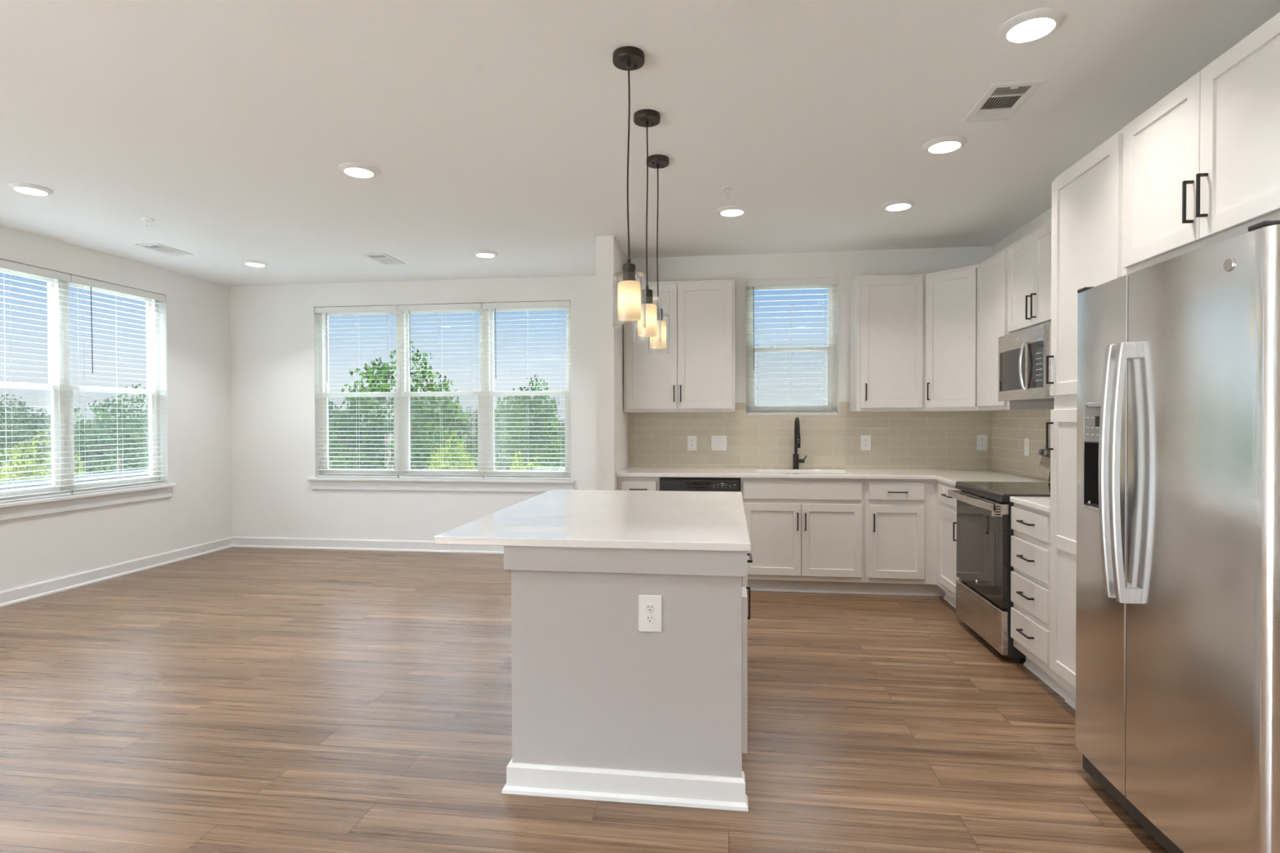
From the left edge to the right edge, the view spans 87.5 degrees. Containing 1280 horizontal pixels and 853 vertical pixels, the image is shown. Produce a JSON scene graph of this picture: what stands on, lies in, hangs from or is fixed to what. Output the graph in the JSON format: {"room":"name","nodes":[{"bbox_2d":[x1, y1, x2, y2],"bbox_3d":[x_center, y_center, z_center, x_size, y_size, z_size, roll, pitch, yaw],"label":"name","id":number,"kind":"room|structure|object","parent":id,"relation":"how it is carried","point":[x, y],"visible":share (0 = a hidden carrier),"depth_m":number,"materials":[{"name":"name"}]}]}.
{"room":"open-plan kitchen","nodes":[
{"label":"open-plan kitchen","id":0,"kind":"room"},
{"bbox_2d":[0,225,232,591],"bbox_3d":[-4.984,-0.053,2.590,0.160,2.743,9.350,0,1,8],"label":"wall","id":1,"kind":"structure","parent":0,"point":[195,382],"depth_m":6.26,"materials":[{"name":"paint"}]},
{"bbox_2d":[0,267,65,497],"bbox_3d":[-4.714,-0.328,4.921,0.080,1.770,0.904,0,1,8],"label":"window","id":2,"kind":"structure","parent":1,"relation":"in","point":[59,401],"depth_m":5.31,"materials":[{"name":"plastic"}]},
{"bbox_2d":[0,258,71,502],"bbox_3d":[-4.633,-0.329,4.910,0.064,1.760,0.898,0,1,8],"label":"window blind","id":3,"kind":"object","parent":2,"relation":"attached to","point":[7,264],"visible":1,"depth_m":5.07,"materials":[{"name":"white plastic"}]},
{"bbox_2d":[0,483,176,520],"bbox_3d":[-4.610,0.615,4.920,0.121,0.121,2.808,0,1,8],"label":"trim","id":4,"kind":"structure","parent":1,"relation":"attached to","point":[41,506],"depth_m":5.38,"materials":[{"name":"paint"}]},
{"bbox_2d":[62,280,160,492],"bbox_3d":[-4.595,-0.338,5.817,0.080,1.770,0.904,0,1,8],"label":"window","id":5,"kind":"structure","parent":1,"relation":"in","point":[153,403],"depth_m":5.97,"materials":[{"name":"plastic"}]},
{"bbox_2d":[65,275,165,494],"bbox_3d":[-4.514,-0.339,5.806,0.064,1.760,0.898,0,1,8],"label":"window blind","id":6,"kind":"object","parent":5,"relation":"attached to","point":[75,279],"visible":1,"depth_m":5.74,"materials":[{"name":"grey plastic"}]},
{"bbox_2d":[0,536,232,607],"bbox_3d":[-4.888,1.266,2.592,0.026,0.105,9.030,0,1,8],"label":"baseboard","id":7,"kind":"structure","parent":1,"relation":"attached to","point":[8,597],"depth_m":5.61,"materials":[{"name":"paint"}]},
{"bbox_2d":[230,275,596,541],"bbox_3d":[-2.156,-0.106,6.851,4.328,2.743,0.160,0,1,8],"label":"wall","id":8,"kind":"structure","parent":0,"point":[274,338],"depth_m":6.94,"materials":[{"name":"paint"}]},
{"bbox_2d":[266,498,274,511],"bbox_3d":[-3.872,0.818,7.003,0.082,0.128,0.009,0,1,8],"label":"wall outlet","id":9,"kind":"object","parent":8,"relation":"attached to","point":[270,502],"visible":1,"depth_m":7.00,"materials":[{"name":"white plastic"}]},
{"bbox_2d":[318,311,401,474],"bbox_3d":[-2.907,-0.354,6.986,0.904,1.770,0.080,0,1,8],"label":"window","id":10,"kind":"structure","parent":8,"relation":"in","point":[323,371],"depth_m":6.99,"materials":[{"name":"plastic"}]},
{"bbox_2d":[314,305,399,477],"bbox_3d":[-2.918,-0.354,6.905,0.898,1.760,0.064,0,1,8],"label":"window blind","id":11,"kind":"object","parent":10,"relation":"attached to","point":[387,308],"visible":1,"depth_m":6.89,"materials":[{"name":"grey plastic"}]},
{"bbox_2d":[232,536,503,553],"bbox_3d":[-2.234,1.214,6.782,4.190,0.105,0.026,0,1,8],"label":"baseboard","id":12,"kind":"structure","parent":8,"relation":"attached to","point":[237,541],"depth_m":6.87,"materials":[{"name":"paint"}]},
{"bbox_2d":[306,476,575,492],"bbox_3d":[-2.032,0.588,6.777,2.823,0.121,0.121,0,1,8],"label":"trim","id":13,"kind":"structure","parent":8,"relation":"attached to","point":[320,482],"depth_m":6.75,"materials":[{"name":"paint"}]},
{"bbox_2d":[400,307,485,476],"bbox_3d":[-2.011,-0.355,6.867,0.904,1.770,0.080,0,1,8],"label":"window","id":14,"kind":"structure","parent":8,"relation":"in","point":[405,414],"depth_m":6.86,"materials":[{"name":"plastic"}]},
{"bbox_2d":[396,302,484,478],"bbox_3d":[-2.022,-0.355,6.786,0.898,1.760,0.064,0,1,8],"label":"window blind","id":15,"kind":"object","parent":14,"relation":"attached to","point":[475,305],"visible":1,"depth_m":6.78,"materials":[{"name":"grey plastic"}]},
{"bbox_2d":[484,306,570,475],"bbox_3d":[-1.114,-0.356,6.749,0.904,1.770,0.080,0,1,8],"label":"window","id":16,"kind":"structure","parent":8,"relation":"in","point":[489,377],"depth_m":6.75,"materials":[{"name":"plastic"}]},
{"bbox_2d":[482,300,570,479],"bbox_3d":[-1.125,-0.356,6.668,0.898,1.760,0.064,0,1,8],"label":"window blind","id":17,"kind":"object","parent":16,"relation":"attached to","point":[537,304],"visible":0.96,"depth_m":6.65,"materials":[{"name":"grey plastic"}]},
{"bbox_2d":[0,546,1168,852],"bbox_3d":[-1.262,1.375,2.114,7.660,0.120,9.350,0,1,8],"label":"floor","id":18,"kind":"structure","parent":0,"point":[233,700],"depth_m":2.90,"materials":[{"name":"brown wood"}]},
{"bbox_2d":[501,546,752,811],"bbox_3d":[0.052,0.859,3.116,0.895,0.884,1.597,0,1,8],"label":"kitchen island","id":19,"kind":"object","parent":18,"relation":"on","point":[604,708],"visible":0.74,"depth_m":2.35,"materials":[{"name":"paint"}]},
{"bbox_2d":[434,489,751,551],"bbox_3d":[-0.079,0.402,3.143,1.130,0.030,1.618,0,1,8],"label":"island countertop","id":20,"kind":"structure","parent":19,"relation":"on","point":[669,520],"depth_m":2.73,"materials":[{"name":"stone"}]},
{"bbox_2d":[638,595,662,631],"bbox_3d":[0.035,0.653,2.336,0.082,0.128,0.009,0,1,8],"label":"wall outlet","id":21,"kind":"object","parent":19,"relation":"attached to","point":[650,606],"visible":1,"depth_m":2.33,"materials":[{"name":"white plastic"}]},
{"bbox_2d":[644,604,654,612],"bbox_3d":[0.035,0.634,2.334,0.034,0.028,0.004,0,1,8],"label":"receptacle","id":22,"kind":"object","parent":21,"relation":"attached to","point":[648,607],"depth_m":2.33,"materials":[{"name":"grey plastic"}]},
{"bbox_2d":[644,615,654,623],"bbox_3d":[0.035,0.673,2.334,0.034,0.028,0.004,0,1,8],"label":"receptacle","id":23,"kind":"object","parent":21,"relation":"attached to","point":[648,619],"depth_m":2.33,"materials":[{"name":"grey plastic"}]},
{"bbox_2d":[617,476,659,490],"bbox_3d":[0.023,0.833,5.535,0.335,0.884,0.649,0,1,8],"label":"base cabinet","id":24,"kind":"object","parent":18,"relation":"on","point":[624,483],"visible":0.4,"depth_m":5.24,"materials":[{"name":"paint"}]},
{"bbox_2d":[659,477,739,491],"bbox_3d":[0.497,0.836,5.459,0.618,0.876,0.636,0,1,8],"label":"dishwasher","id":25,"kind":"object","parent":18,"relation":"on","point":[675,484],"visible":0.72,"depth_m":5.16,"materials":[{"name":"metal"}]},
{"bbox_2d":[739,477,865,594],"bbox_3d":[1.272,0.832,5.370,0.928,0.884,0.649,0,1,8],"label":"base cabinet","id":26,"kind":"object","parent":18,"relation":"on","point":[806,535],"visible":0.9,"depth_m":5.08,"materials":[{"name":"paint"}]},
{"bbox_2d":[617,466,1049,485],"bbox_3d":[1.310,0.378,5.088,2.998,0.030,1.178,0,1,8],"label":"countertop","id":27,"kind":"structure","parent":26,"relation":"on","point":[951,477],"depth_m":5.14,"materials":[{"name":"stone"}]},
{"bbox_2d":[792,417,807,469],"bbox_3d":[1.329,0.139,5.520,0.119,0.438,0.236,0,1,8],"label":"kitchen faucet","id":28,"kind":"object","parent":27,"relation":"on","point":[796,460],"visible":1,"depth_m":5.59,"materials":[{"name":"black metal"}]},
{"bbox_2d":[792,453,799,469],"bbox_3d":[1.309,0.294,5.615,0.054,0.126,0.054,0,1,8],"label":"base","id":29,"kind":"object","parent":28,"relation":"attached to","point":[795,456],"depth_m":5.60,"materials":[{"name":"black metal"}]},
{"bbox_2d":[863,479,945,596],"bbox_3d":[2.283,0.831,5.236,1.110,0.884,0.649,0,1,8],"label":"base cabinet","id":30,"kind":"object","parent":18,"relation":"on","point":[900,514],"visible":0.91,"depth_m":4.99,"materials":[{"name":"paint"}]},
{"bbox_2d":[936,480,959,608],"bbox_3d":[2.435,0.837,4.638,0.649,0.884,0.592,0,1,8],"label":"base cabinet","id":31,"kind":"object","parent":18,"relation":"on","point":[946,505],"visible":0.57,"depth_m":4.70,"materials":[{"name":"paint"}]},
{"bbox_2d":[947,439,1050,662],"bbox_3d":[2.314,0.686,3.966,0.718,1.200,0.759,0,1,8],"label":"range","id":32,"kind":"object","parent":18,"relation":"on","point":[984,531],"visible":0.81,"depth_m":3.89,"materials":[{"name":"metal"}]},
{"bbox_2d":[955,481,1050,502],"bbox_3d":[2.324,0.385,3.962,0.628,0.046,0.757,0,1,8],"label":"cooktop","id":33,"kind":"object","parent":32,"relation":"in","point":[988,491],"depth_m":3.96,"materials":[{"name":"black glass"}]},
{"bbox_2d":[1010,502,1067,699],"bbox_3d":[2.266,0.851,3.360,0.649,0.884,0.460,0,1,8],"label":"base cabinet","id":34,"kind":"object","parent":18,"relation":"on","point":[1030,540],"visible":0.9,"depth_m":3.38,"materials":[{"name":"paint"}]},
{"bbox_2d":[1009,496,1050,513],"bbox_3d":[2.277,0.394,3.354,0.625,0.030,0.438,0,1,8],"label":"countertop","id":35,"kind":"structure","parent":34,"relation":"on","point":[1042,504],"depth_m":3.41,"materials":[{"name":"stone"}]},
{"bbox_2d":[1045,127,1124,710],"bbox_3d":[2.194,0.068,2.836,0.664,2.462,0.560,0,1,8],"label":"pantry cabinet","id":36,"kind":"object","parent":18,"relation":"on","point":[1087,197],"visible":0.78,"depth_m":2.98,"materials":[{"name":"paint"}]},
{"bbox_2d":[1075,219,1279,852],"bbox_3d":[1.920,0.401,2.025,0.844,1.816,0.915,0,1,8],"label":"refrigerator","id":37,"kind":"object","parent":18,"relation":"on","point":[1178,557],"visible":1,"depth_m":1.90,"materials":[{"name":"metal"}]},
{"bbox_2d":[595,235,628,490],"bbox_3d":[-0.179,-0.100,5.824,0.138,2.743,1.358,0,1,8],"label":"wall","id":38,"kind":"structure","parent":0,"point":[612,423],"depth_m":5.15,"materials":[{"name":"paint"}]},
{"bbox_2d":[0,0,1279,286],"bbox_3d":[-1.269,-1.503,2.083,7.660,0.150,9.350,0,1,8],"label":"ceiling","id":39,"kind":"structure","parent":0,"point":[500,126],"depth_m":3.12,"materials":[{"name":"paint"}]},
{"bbox_2d":[7,182,53,195],"bbox_3d":[-3.692,-1.433,4.053,0.208,0.020,0.208,0,1,8],"label":"recessed light","id":40,"kind":"object","parent":39,"relation":"in","point":[24,188],"visible":1,"depth_m":4.02,"materials":[{"name":"paint"}]},
{"bbox_2d":[141,217,155,226],"bbox_3d":[-3.438,-1.423,4.676,0.076,0.055,0.076,0,1,8],"label":"sprinkler","id":41,"kind":"object","parent":39,"relation":"attached to","point":[148,220],"visible":1,"depth_m":4.67,"materials":[{"name":"white plastic"}]},
{"bbox_2d":[134,243,193,256],"bbox_3d":[-3.913,-1.453,5.510,0.200,0.012,0.365,0,1,8],"label":"ceiling vent","id":42,"kind":"object","parent":39,"relation":"in","point":[157,247],"visible":1,"depth_m":5.49,"materials":[{"name":"metal"}]},
{"bbox_2d":[241,260,268,266],"bbox_3d":[-3.446,-1.455,5.988,0.208,0.020,0.208,0,1,8],"label":"recessed light","id":43,"kind":"object","parent":39,"relation":"in","point":[251,263],"visible":1,"depth_m":5.95,"materials":[{"name":"paint"}]},
{"bbox_2d":[338,162,378,177],"bbox_3d":[-1.581,-1.435,3.764,0.208,0.020,0.208,0,1,8],"label":"recessed light","id":44,"kind":"object","parent":39,"relation":"in","point":[352,169],"visible":1,"depth_m":3.73,"materials":[{"name":"paint"}]},
{"bbox_2d":[362,253,404,264],"bbox_3d":[-2.239,-1.461,5.848,0.200,0.012,0.365,0,1,8],"label":"ceiling vent","id":45,"kind":"object","parent":39,"relation":"in","point":[384,259],"visible":1,"depth_m":5.83,"materials":[{"name":"metal"}]},
{"bbox_2d":[472,250,497,257],"bbox_3d":[-1.310,-1.456,5.665,0.208,0.020,0.208,0,1,8],"label":"recessed light","id":46,"kind":"object","parent":39,"relation":"in","point":[484,254],"visible":1,"depth_m":5.62,"materials":[{"name":"paint"}]},
{"bbox_2d":[612,45,645,328],"bbox_3d":[-0.043,-0.911,2.590,0.129,1.050,0.129,0,1,8],"label":"pendant light","id":47,"kind":"object","parent":39,"relation":"hanging from","point":[628,58],"visible":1,"depth_m":2.57,"materials":[{"name":"black metal"}]},
{"bbox_2d":[633,109,661,343],"bbox_3d":[0.033,-0.917,3.102,0.129,1.050,0.129,0,1,8],"label":"pendant light","id":48,"kind":"object","parent":39,"relation":"hanging from","point":[646,118],"visible":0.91,"depth_m":3.08,"materials":[{"name":"beige glass"}]},
{"bbox_2d":[646,154,670,354],"bbox_3d":[0.097,-0.923,3.623,0.129,1.050,0.129,0,1,8],"label":"pendant light","id":49,"kind":"object","parent":39,"relation":"hanging from","point":[657,162],"visible":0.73,"depth_m":3.60,"materials":[{"name":"beige glass"}]},
{"bbox_2d":[721,186,733,197],"bbox_3d":[0.534,-1.426,4.080,0.076,0.055,0.076,0,1,8],"label":"sprinkler","id":50,"kind":"object","parent":39,"relation":"attached to","point":[726,188],"visible":1,"depth_m":4.07,"materials":[{"name":"white plastic"}]},
{"bbox_2d":[716,205,747,216],"bbox_3d":[0.621,-1.448,4.512,0.208,0.020,0.208,0,1,8],"label":"recessed light","id":51,"kind":"object","parent":39,"relation":"in","point":[727,211],"visible":1,"depth_m":4.47,"materials":[{"name":"paint"}]},
{"bbox_2d":[881,199,915,211],"bbox_3d":[1.700,-1.450,4.399,0.208,0.020,0.208,0,1,8],"label":"recessed light","id":52,"kind":"object","parent":39,"relation":"in","point":[902,204],"visible":1,"depth_m":4.36,"materials":[{"name":"paint"}]},
{"bbox_2d":[922,135,967,153],"bbox_3d":[1.562,-1.439,3.429,0.208,0.020,0.208,0,1,8],"label":"recessed light","id":53,"kind":"object","parent":39,"relation":"in","point":[943,144],"visible":1,"depth_m":3.40,"materials":[{"name":"paint"}]},
{"bbox_2d":[962,80,1043,122],"bbox_3d":[1.603,-1.438,2.975,0.200,0.012,0.365,0,1,8],"label":"ceiling vent","id":54,"kind":"object","parent":39,"relation":"in","point":[1001,100],"visible":1,"depth_m":2.96,"materials":[{"name":"metal"}]},
{"bbox_2d":[997,7,1065,43],"bbox_3d":[1.400,-1.427,2.396,0.208,0.020,0.208,0,1,8],"label":"recessed light","id":55,"kind":"object","parent":39,"relation":"in","point":[1033,24],"visible":1,"depth_m":2.37,"materials":[{"name":"paint"}]},
{"bbox_2d":[630,245,992,470],"bbox_3d":[1.401,-0.102,5.755,3.012,2.743,0.160,0,1,8],"label":"wall","id":56,"kind":"structure","parent":0,"point":[846,265],"depth_m":5.65,"materials":[{"name":"paint"}]},
{"bbox_2d":[623,279,734,412],"bbox_3d":[0.335,-0.657,5.623,0.915,1.074,0.359,0,1,8],"label":"upper cabinet","id":57,"kind":"object","parent":56,"relation":"attached to","point":[697,375],"visible":0.97,"depth_m":5.47,"materials":[{"name":"paint"}]},
{"bbox_2d":[687,435,697,450],"bbox_3d":[0.451,0.143,5.790,0.082,0.128,0.009,0,1,8],"label":"wall outlet","id":58,"kind":"object","parent":56,"relation":"attached to","point":[691,440],"visible":1,"depth_m":5.79,"materials":[{"name":"white plastic"}]},
{"bbox_2d":[711,435,726,450],"bbox_3d":[0.681,0.143,5.759,0.133,0.130,0.010,0,1,8],"label":"light switch","id":59,"kind":"object","parent":56,"relation":"attached to","point":[717,442],"visible":1,"depth_m":5.76,"materials":[{"name":"white plastic"}]},
{"bbox_2d":[746,284,836,413],"bbox_3d":[1.304,-0.680,5.800,0.778,1.163,0.080,0,1,8],"label":"window","id":60,"kind":"structure","parent":56,"relation":"in","point":[831,366],"depth_m":5.77,"materials":[{"name":"plastic"}]},
{"bbox_2d":[746,277,838,414],"bbox_3d":[1.293,-0.680,5.719,0.772,1.153,0.064,0,1,8],"label":"window blind","id":61,"kind":"object","parent":60,"relation":"attached to","point":[826,281],"visible":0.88,"depth_m":5.71,"materials":[{"name":"grey plastic"}]},
{"bbox_2d":[745,276,839,415],"bbox_3d":[1.293,-0.679,5.715,0.778,1.163,0.085,0,1,8],"label":"trim","id":62,"kind":"structure","parent":56,"relation":"attached to","point":[837,286],"depth_m":5.68,"materials":[{"name":"paint"}]},
{"bbox_2d":[627,402,991,470],"bbox_3d":[1.390,0.075,5.674,3.012,0.561,0.008,0,1,8],"label":"backsplash","id":63,"kind":"structure","parent":56,"relation":"attached to","point":[900,440],"depth_m":5.65,"materials":[{"name":"tile"}]},
{"bbox_2d":[860,435,871,450],"bbox_3d":[1.892,0.137,5.599,0.082,0.128,0.009,0,1,8],"label":"wall outlet","id":64,"kind":"object","parent":56,"relation":"attached to","point":[865,440],"visible":1,"depth_m":5.60,"materials":[{"name":"white plastic"}]},
{"bbox_2d":[849,274,925,412],"bbox_3d":[1.995,-0.659,5.404,0.519,1.074,0.359,0,1,8],"label":"upper cabinet","id":65,"kind":"object","parent":56,"relation":"attached to","point":[887,312],"visible":1,"depth_m":5.27,"materials":[{"name":"paint"}]},
{"bbox_2d":[976,435,987,450],"bbox_3d":[2.803,0.132,5.479,0.082,0.128,0.009,0,1,8],"label":"wall outlet","id":66,"kind":"object","parent":56,"relation":"attached to","point":[981,440],"visible":1,"depth_m":5.48,"materials":[{"name":"white plastic"}]},
{"bbox_2d":[992,207,1051,480],"bbox_3d":[2.441,-0.059,1.528,0.160,2.743,9.190,0,1,8],"label":"wall","id":67,"kind":"structure","parent":0,"point":[1046,216],"depth_m":4.89,"materials":[{"name":"paint"}]},
{"bbox_2d":[924,264,1001,411],"bbox_3d":[2.536,-0.658,5.207,0.613,1.074,0.598,0,1,8],"label":"upper cabinet","id":68,"kind":"object","parent":67,"relation":"attached to","point":[950,295],"visible":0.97,"depth_m":5.07,"materials":[{"name":"paint"}]},
{"bbox_2d":[977,244,1053,410],"bbox_3d":[2.600,-0.651,4.624,0.331,1.074,0.543,0,1,8],"label":"upper cabinet","id":69,"kind":"object","parent":67,"relation":"attached to","point":[993,273],"visible":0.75,"depth_m":4.64,"materials":[{"name":"paint"}]},
{"bbox_2d":[991,409,1050,480],"bbox_3d":[2.719,0.087,4.269,0.008,0.561,2.430,0,1,8],"label":"backsplash","id":70,"kind":"structure","parent":67,"relation":"attached to","point":[1009,428],"depth_m":4.95,"materials":[{"name":"tile"}]},
{"bbox_2d":[1024,438,1030,456],"bbox_3d":[2.781,0.148,4.810,0.010,0.125,0.082,0,1,8],"label":"light switch","id":71,"kind":"object","parent":67,"relation":"attached to","point":[1027,441],"visible":1,"depth_m":4.80,"materials":[{"name":"white plastic"}]},
{"bbox_2d":[1007,219,1051,333],"bbox_3d":[2.498,-0.882,3.973,0.361,0.599,0.765,0,1,8],"label":"upper cabinet","id":72,"kind":"object","parent":67,"relation":"attached to","point":[1029,258],"visible":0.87,"depth_m":4.03,"materials":[{"name":"paint"}]},
{"bbox_2d":[998,321,1053,401],"bbox_3d":[2.458,-0.370,3.983,0.431,0.418,0.758,0,1,8],"label":"microwave","id":73,"kind":"object","parent":72,"relation":"attached to","point":[1022,353],"visible":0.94,"depth_m":3.94,"materials":[{"name":"metal"}]},
{"bbox_2d":[1123,12,1279,275],"bbox_3d":[2.094,-0.859,2.090,0.664,0.592,0.920,0,1,8],"label":"upper cabinet","id":74,"kind":"object","parent":67,"relation":"attached to","point":[1202,164],"visible":0.98,"depth_m":2.11,"materials":[{"name":"paint"}]},
{"label":"outside","id":75,"kind":"structure","parent":0,"visible":0},
{"bbox_2d":[80,450,564,474],"bbox_3d":[-10.629,8.724,72.117,280.000,0.300,260.000,0,1,8],"label":"ground","id":76,"kind":"structure","parent":75,"point":[354,451],"depth_m":132.58,"materials":[{"name":"green plant"}]},
{"bbox_2d":[0,453,31,480],"bbox_3d":[-24.021,4.776,23.588,4.437,8.726,4.113,0,1,17],"label":"tree","id":77,"kind":"object","parent":76,"relation":"on","point":[4,456],"visible":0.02,"depth_m":23.71,"materials":[{"name":"green plant"}]},
{"bbox_2d":[0,393,49,450],"bbox_3d":[-67.376,2.865,71.735,8.851,12.828,10.243,0,1,8],"label":"tree","id":78,"kind":"object","parent":76,"relation":"on","point":[1,404],"visible":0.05,"depth_m":71.69,"materials":[{"name":"green plant"}]},
{"bbox_2d":[0,463,51,481],"bbox_3d":[-15.089,5.048,16.640,2.784,8.292,2.634,0,1,-27],"label":"tree","id":79,"kind":"object","parent":76,"relation":"on","point":[9,475],"visible":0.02,"depth_m":16.38,"materials":[{"name":"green plant"}]},
{"bbox_2d":[0,426,84,481],"bbox_3d":[-17.417,4.584,18.997,3.353,9.179,2.943,0,1,27],"label":"tree","id":80,"kind":"object","parent":76,"relation":"on","point":[28,451],"visible":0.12,"depth_m":19.09,"materials":[{"name":"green plant"}]},
{"bbox_2d":[0,408,95,471],"bbox_3d":[-29.921,4.068,32.963,4.863,9.965,5.140,0,1,20],"label":"tree","id":81,"kind":"object","parent":76,"relation":"on","point":[24,428],"visible":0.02,"depth_m":32.44,"materials":[{"name":"green plant"}]},
{"bbox_2d":[0,398,102,476],"bbox_3d":[-26.203,3.942,28.806,5.364,10.291,4.708,0,1,-16],"label":"tree","id":82,"kind":"object","parent":76,"relation":"on","point":[33,433],"visible":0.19,"depth_m":28.33,"materials":[{"name":"green plant"}]},
{"bbox_2d":[34,382,149,477],"bbox_3d":[-18.944,3.747,24.078,5.141,10.750,4.512,0,1,27],"label":"tree","id":83,"kind":"object","parent":76,"relation":"on","point":[104,422],"visible":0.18,"depth_m":23.68,"materials":[{"name":"green plant"}]},
{"bbox_2d":[74,422,111,473],"bbox_3d":[-85.293,3.869,100.982,10.016,9.139,11.384,0,1,8],"label":"tree","id":84,"kind":"object","parent":76,"relation":"on","point":[83,428],"visible":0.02,"depth_m":101.35,"materials":[{"name":"green plant"}]},
{"bbox_2d":[84,426,147,473],"bbox_3d":[-24.743,4.357,33.574,4.841,9.350,4.487,0,1,-27],"label":"tree","id":85,"kind":"object","parent":76,"relation":"on","point":[96,462],"visible":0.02,"depth_m":32.39,"materials":[{"name":"green plant"}]},
{"bbox_2d":[85,401,149,474],"bbox_3d":[-21.252,3.990,29.017,4.712,10.165,4.457,0,1,-27],"label":"tree","id":86,"kind":"object","parent":76,"relation":"on","point":[126,441],"visible":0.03,"depth_m":28.12,"materials":[{"name":"green plant"}]},
{"bbox_2d":[89,410,148,472],"bbox_3d":[-58.770,3.526,78.209,8.915,10.739,9.423,0,1,-24],"label":"tree","id":87,"kind":"object","parent":76,"relation":"on","point":[139,411],"visible":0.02,"depth_m":77.13,"materials":[{"name":"green plant"}]},
{"bbox_2d":[328,397,359,468],"bbox_3d":[-14.430,3.514,29.255,4.917,11.081,4.316,0,1,-16],"label":"tree","id":88,"kind":"object","parent":76,"relation":"on","point":[330,407],"visible":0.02,"depth_m":29.13,"materials":[{"name":"green plant"}]},
{"bbox_2d":[328,404,376,467],"bbox_3d":[-40.405,3.188,89.378,10.290,12.828,8.942,0,1,8],"label":"tree","id":89,"kind":"object","parent":76,"relation":"on","point":[331,404],"visible":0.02,"depth_m":88.70,"materials":[{"name":"green plant"}]},
{"bbox_2d":[328,413,384,468],"bbox_3d":[-16.162,4.115,35.581,4.487,9.750,4.841,0,1,20],"label":"tree","id":90,"kind":"object","parent":76,"relation":"on","point":[346,445],"visible":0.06,"depth_m":35.27,"materials":[{"name":"green plant"}]},
{"bbox_2d":[361,418,394,457],"bbox_3d":[-47.027,3.234,123.164,11.431,9.746,10.146,0,1,8],"label":"tree","id":91,"kind":"object","parent":76,"relation":"on","point":[392,419],"visible":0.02,"depth_m":122.61,"materials":[{"name":"green plant"}]},
{"bbox_2d":[328,341,474,469],"bbox_3d":[-8.169,3.107,21.623,5.588,12.030,4.904,0,1,27],"label":"tree","id":92,"kind":"object","parent":76,"relation":"on","point":[366,410],"visible":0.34,"depth_m":21.57,"materials":[{"name":"green plant"}]},
{"bbox_2d":[355,412,457,469],"bbox_3d":[-9.601,4.165,28.359,4.437,9.775,4.113,0,1,-27],"label":"tree","id":93,"kind":"object","parent":76,"relation":"on","point":[387,424],"visible":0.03,"depth_m":27.51,"materials":[{"name":"green plant"}]},
{"bbox_2d":[382,391,475,469],"bbox_3d":[-10.977,3.458,34.692,4.863,11.058,5.140,0,1,-24],"label":"tree","id":94,"kind":"object","parent":76,"relation":"on","point":[436,402],"visible":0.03,"depth_m":34.45,"materials":[{"name":"green plant"}]},
{"bbox_2d":[424,432,477,469],"bbox_3d":[-4.974,4.655,17.087,2.123,9.020,1.864,0,1,27],"label":"tree","id":95,"kind":"object","parent":76,"relation":"on","point":[437,452],"visible":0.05,"depth_m":17.21,"materials":[{"name":"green plant"}]},
{"bbox_2d":[451,406,478,468],"bbox_3d":[-33.086,2.498,127.806,11.502,12.828,11.826,0,1,8],"label":"tree","id":96,"kind":"object","parent":76,"relation":"on","point":[471,424],"visible":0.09,"depth_m":127.00,"materials":[{"name":"green plant"}]},
{"bbox_2d":[472,400,546,470],"bbox_3d":[-4.185,4.130,21.247,2.356,9.975,2.229,0,1,-27],"label":"tree","id":97,"kind":"object","parent":76,"relation":"on","point":[500,440],"visible":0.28,"depth_m":21.01,"materials":[{"name":"green plant"}]},
{"bbox_2d":[459,386,564,470],"bbox_3d":[-5.053,3.665,28.047,4.457,10.762,4.712,0,1,20],"label":"tree","id":98,"kind":"object","parent":76,"relation":"on","point":[535,419],"visible":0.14,"depth_m":27.73,"materials":[{"name":"green plant"}]},
{"bbox_2d":[493,373,564,470],"bbox_3d":[-6.080,3.148,33.974,4.708,11.671,5.364,0,1,-13],"label":"tree","id":99,"kind":"object","parent":76,"relation":"on","point":[552,416],"visible":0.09,"depth_m":33.40,"materials":[{"name":"green plant"}]},
{"bbox_2d":[509,451,550,470],"bbox_3d":[-2.845,4.886,16.846,2.035,8.554,1.925,0,1,-27],"label":"tree","id":100,"kind":"object","parent":76,"relation":"on","point":[515,455],"visible":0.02,"depth_m":16.81,"materials":[{"name":"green plant"}]},
{"bbox_2d":[533,416,564,464],"bbox_3d":[-18.193,2.496,130.460,11.681,10.930,11.859,0,1,8],"label":"tree","id":101,"kind":"object","parent":76,"relation":"on","point":[562,428],"visible":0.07,"depth_m":130.52,"materials":[{"name":"green plant"}]},
{"bbox_2d":[555,417,564,465],"bbox_3d":[-8.136,2.602,97.302,9.010,12.828,10.306,0,1,8],"label":"tree","id":102,"kind":"object","parent":76,"relation":"on","point":[563,442],"visible":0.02,"depth_m":96.23,"materials":[{"name":"green plant"}]},
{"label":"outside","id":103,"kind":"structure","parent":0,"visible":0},
{"bbox_3d":[-3.013,1.762,0.469,10.900,0.150,18.100,0,1,8],"label":"deck","id":104,"kind":"object","parent":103,"visible":0},
{"bbox_2d":[0,468,149,490],"bbox_3d":[-8.389,1.633,2.036,0.230,1.800,17.000,0,1,8],"label":"roof parapet","id":105,"kind":"object","parent":104,"relation":"on","point":[26,481],"visible":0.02,"depth_m":8.88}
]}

